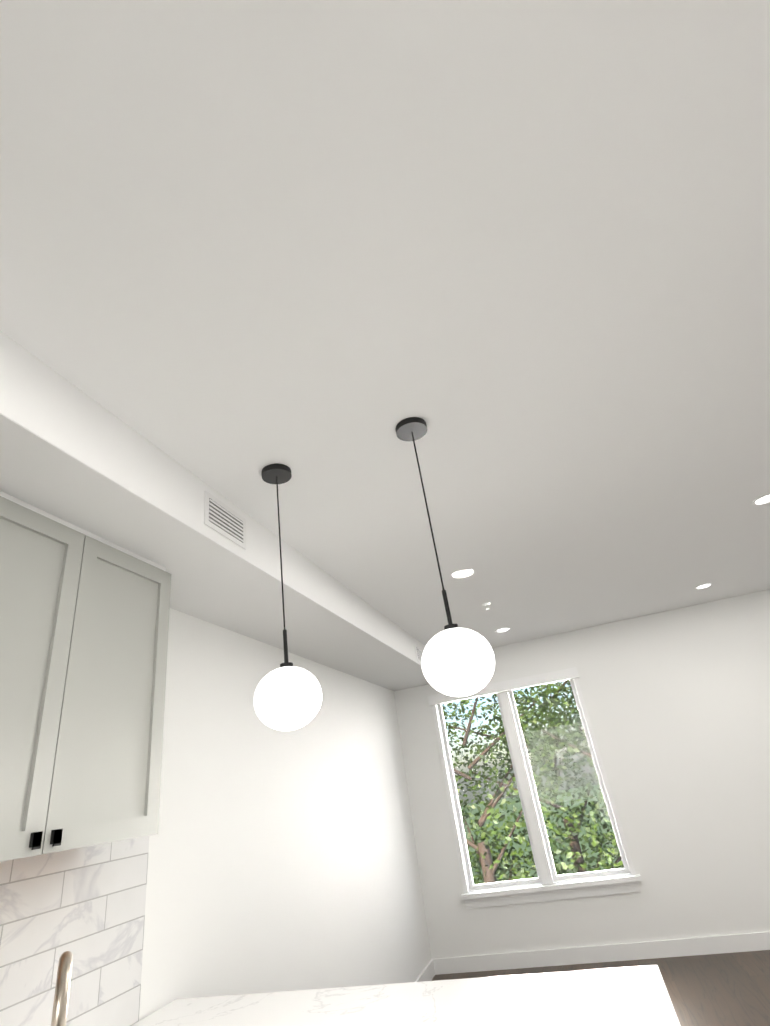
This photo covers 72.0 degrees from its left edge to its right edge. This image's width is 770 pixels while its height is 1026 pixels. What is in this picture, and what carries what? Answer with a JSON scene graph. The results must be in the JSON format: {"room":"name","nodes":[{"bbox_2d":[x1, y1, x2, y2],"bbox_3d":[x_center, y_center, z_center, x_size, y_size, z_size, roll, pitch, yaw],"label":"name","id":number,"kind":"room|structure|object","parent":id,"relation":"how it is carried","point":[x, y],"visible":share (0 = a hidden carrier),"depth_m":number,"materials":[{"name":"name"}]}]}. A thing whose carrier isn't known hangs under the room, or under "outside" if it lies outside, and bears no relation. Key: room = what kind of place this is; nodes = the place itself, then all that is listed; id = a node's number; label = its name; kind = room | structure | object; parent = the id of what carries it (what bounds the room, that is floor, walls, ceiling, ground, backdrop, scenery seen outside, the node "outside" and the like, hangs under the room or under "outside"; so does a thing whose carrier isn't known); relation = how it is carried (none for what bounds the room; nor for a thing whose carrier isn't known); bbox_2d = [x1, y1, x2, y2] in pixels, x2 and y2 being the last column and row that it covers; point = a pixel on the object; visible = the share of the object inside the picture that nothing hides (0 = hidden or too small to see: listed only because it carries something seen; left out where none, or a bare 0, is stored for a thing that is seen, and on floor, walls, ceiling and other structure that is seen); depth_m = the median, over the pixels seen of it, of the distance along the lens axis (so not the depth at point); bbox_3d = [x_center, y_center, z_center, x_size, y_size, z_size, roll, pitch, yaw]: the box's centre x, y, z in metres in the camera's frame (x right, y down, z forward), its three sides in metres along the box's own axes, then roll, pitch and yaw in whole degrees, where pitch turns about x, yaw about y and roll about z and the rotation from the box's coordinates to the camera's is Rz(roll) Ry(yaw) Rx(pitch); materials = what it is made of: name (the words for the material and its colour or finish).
{"room":"kitchen","nodes":[
{"label":"kitchen","id":0,"kind":"room"},
{"bbox_2d":[0,491,165,570],"bbox_3d":[-1.652,-0.412,0.681,0.310,0.127,3.700,-16,-28,13],"label":"crown molding","id":1,"kind":"structure","parent":0,"point":[51,516],"depth_m":1.86,"materials":[{"name":"white paint"}]},
{"bbox_2d":[0,330,424,665],"bbox_3d":[-1.238,-0.234,1.551,0.610,0.240,10.200,-16,-28,13],"label":"soffit side","id":2,"kind":"structure","parent":0,"point":[41,399],"depth_m":1.81,"materials":[{"name":"white paint"}]},
{"bbox_2d":[204,491,245,549],"bbox_3d":[-0.670,0.035,2.240,0.009,0.150,0.300,-16,-28,13],"label":"ceiling vent","id":3,"kind":"object","parent":2,"relation":"in","point":[223,519],"visible":1,"depth_m":2.22,"materials":[{"name":"white metal"}]},
{"bbox_2d":[415,645,423,663],"bbox_3d":[0.333,1.331,4.954,0.009,0.150,0.300,-16,-28,13],"label":"ceiling vent","id":4,"kind":"object","parent":2,"relation":"in","point":[419,651],"visible":0.69,"depth_m":4.89,"materials":[{"name":"white"}]},
{"bbox_2d":[0,413,429,690],"bbox_3d":[-1.222,-0.127,1.495,0.609,0.002,10.200,-16,-28,13],"label":"soffit","id":5,"kind":"structure","parent":0,"point":[213,582],"depth_m":2.33,"materials":[{"name":"white paint"}]},
{"bbox_2d":[139,608,431,1020],"bbox_3d":[-1.430,0.985,1.110,0.200,2.730,10.700,-16,-28,13],"label":"wall","id":6,"kind":"structure","parent":0,"point":[280,861],"depth_m":3.03,"materials":[{"name":"white paint"}]},
{"bbox_2d":[0,836,148,1025],"bbox_3d":[-1.701,0.337,0.262,0.008,1.560,4.550,-16,-28,13],"label":"wall tiles","id":7,"kind":"structure","parent":6,"relation":"attached to","point":[85,906],"depth_m":1.78,"materials":[{"name":"tile"}]},
{"bbox_2d":[0,496,170,861],"bbox_3d":[-1.128,0.535,1.668,0.339,0.952,0.911,-16,-28,13],"label":"upper cabinet","id":8,"kind":"object","parent":6,"relation":"attached to","point":[84,623],"visible":0.94,"depth_m":1.66,"materials":[{"name":"grey paint"}]},
{"bbox_2d":[415,959,434,981],"bbox_3d":[-0.134,3.396,3.250,0.016,0.110,3.630,-16,-28,13],"label":"baseboard","id":9,"kind":"structure","parent":6,"relation":"attached to","point":[428,973],"depth_m":4.65,"materials":[{"name":"white"}]},
{"bbox_2d":[0,0,769,647],"bbox_3d":[0.815,-0.943,1.187,5.400,0.100,10.700,-16,-28,13],"label":"ceiling","id":10,"kind":"structure","parent":0,"point":[514,254],"depth_m":1.41,"materials":[{"name":"white paint"}]},
{"bbox_2d":[254,463,321,730],"bbox_3d":[-0.376,0.267,1.943,0.224,0.995,0.224,-16,-28,13],"label":"pendant light","id":11,"kind":"object","parent":10,"relation":"hanging from","point":[287,696],"visible":1,"depth_m":1.69,"materials":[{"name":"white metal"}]},
{"bbox_2d":[395,417,494,696],"bbox_3d":[0.168,0.106,1.801,0.224,0.995,0.224,-16,-28,13],"label":"pendant light","id":12,"kind":"object","parent":10,"relation":"hanging from","point":[456,661],"visible":0.98,"depth_m":1.55,"materials":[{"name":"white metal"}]},
{"bbox_2d":[452,569,473,577],"bbox_3d":[0.523,0.408,3.559,0.150,0.006,0.150,-16,-28,13],"label":"recessed light","id":13,"kind":"object","parent":10,"relation":"in","point":[462,573],"visible":1,"depth_m":3.55,"materials":[{"name":"white"}]},
{"bbox_2d":[495,627,509,631],"bbox_3d":[1.137,1.132,5.124,0.150,0.006,0.150,-16,-28,13],"label":"recessed light","id":14,"kind":"object","parent":10,"relation":"in","point":[503,629],"visible":1,"depth_m":5.11,"materials":[{"name":"white"}]},
{"bbox_2d":[695,583,712,588],"bbox_3d":[2.841,0.653,4.723,0.150,0.006,0.150,-16,-28,13],"label":"recessed light","id":15,"kind":"object","parent":10,"relation":"in","point":[702,586],"visible":1,"depth_m":4.71,"materials":[{"name":"white"}]},
{"bbox_2d":[752,493,769,505],"bbox_3d":[2.265,-0.081,3.149,0.150,0.006,0.150,-16,-28,13],"label":"recessed light","id":16,"kind":"object","parent":10,"relation":"in","point":[763,499],"visible":1,"depth_m":3.15,"materials":[{"name":"white"}]},
{"bbox_2d":[394,589,769,958],"bbox_3d":[2.642,2.375,4.986,5.000,2.730,0.250,-16,-28,13],"label":"wall","id":17,"kind":"structure","parent":0,"point":[677,702],"depth_m":4.90,"materials":[{"name":"white paint"}]},
{"bbox_2d":[427,667,641,908],"bbox_3d":[1.382,2.664,5.250,1.601,1.905,0.260,-16,-28,13],"label":"window","id":18,"kind":"structure","parent":17,"relation":"in","point":[539,842],"depth_m":5.10,"materials":[{"name":"white"}]},
{"bbox_2d":[435,931,769,974],"bbox_3d":[2.781,3.471,4.269,5.000,0.110,0.016,-16,-28,13],"label":"baseboard","id":19,"kind":"structure","parent":17,"relation":"attached to","point":[746,942],"depth_m":4.47,"materials":[{"name":"white"}]},
{"bbox_2d":[431,950,769,1025],"bbox_3d":[1.207,1.540,-0.115,5.400,0.100,10.700,-16,-28,13],"label":"floor","id":20,"kind":"structure","parent":0,"point":[727,989],"depth_m":3.78,"materials":[{"name":"brown wood"}]},
{"label":"outside","id":21,"kind":"structure","parent":0,"visible":0},
{"bbox_2d":[460,784,619,883],"bbox_3d":[32.035,34.017,58.140,140.000,6.000,90.000,-16,-28,13],"label":"ground","id":22,"kind":"structure","parent":21,"point":[517,846],"depth_m":47.35,"materials":[{"name":"green plant"}]},
{"bbox_3d":[-0.651,1.813,0.906,0.892,0.874,0.895,-16,-28,13],"label":"cabinet","id":23,"kind":"object","parent":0,"visible":0},
{"bbox_2d":[131,990,310,1025],"bbox_3d":[-0.778,1.306,0.896,0.930,0.040,2.499,-16,-28,13],"label":"countertop","id":24,"kind":"structure","parent":23,"relation":"on","point":[258,1009],"depth_m":1.88,"materials":[{"name":"stone"}]},
{"bbox_2d":[51,951,72,1025],"bbox_3d":[-0.749,1.233,1.214,0.165,0.369,0.178,-16,-28,13],"label":"faucet","id":25,"kind":"object","parent":24,"relation":"on","point":[61,999],"visible":1,"depth_m":1.19,"materials":[{"name":"silver metal"}]},
{"bbox_2d":[271,965,680,1025],"bbox_3d":[0.207,1.750,1.089,1.140,0.915,1.190,-16,-28,13],"label":"countertop","id":26,"kind":"structure","parent":23,"relation":"on","point":[631,996],"depth_m":1.61,"materials":[{"name":"stone"}]},
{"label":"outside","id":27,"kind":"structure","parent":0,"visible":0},
{"bbox_2d":[442,680,623,883],"bbox_3d":[3.319,7.353,8.989,13.176,13.494,9.695,-16,-28,13],"label":"tree","id":28,"kind":"object","parent":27,"point":[576,854],"depth_m":9.66,"materials":[{"name":"green plant"}]}
]}

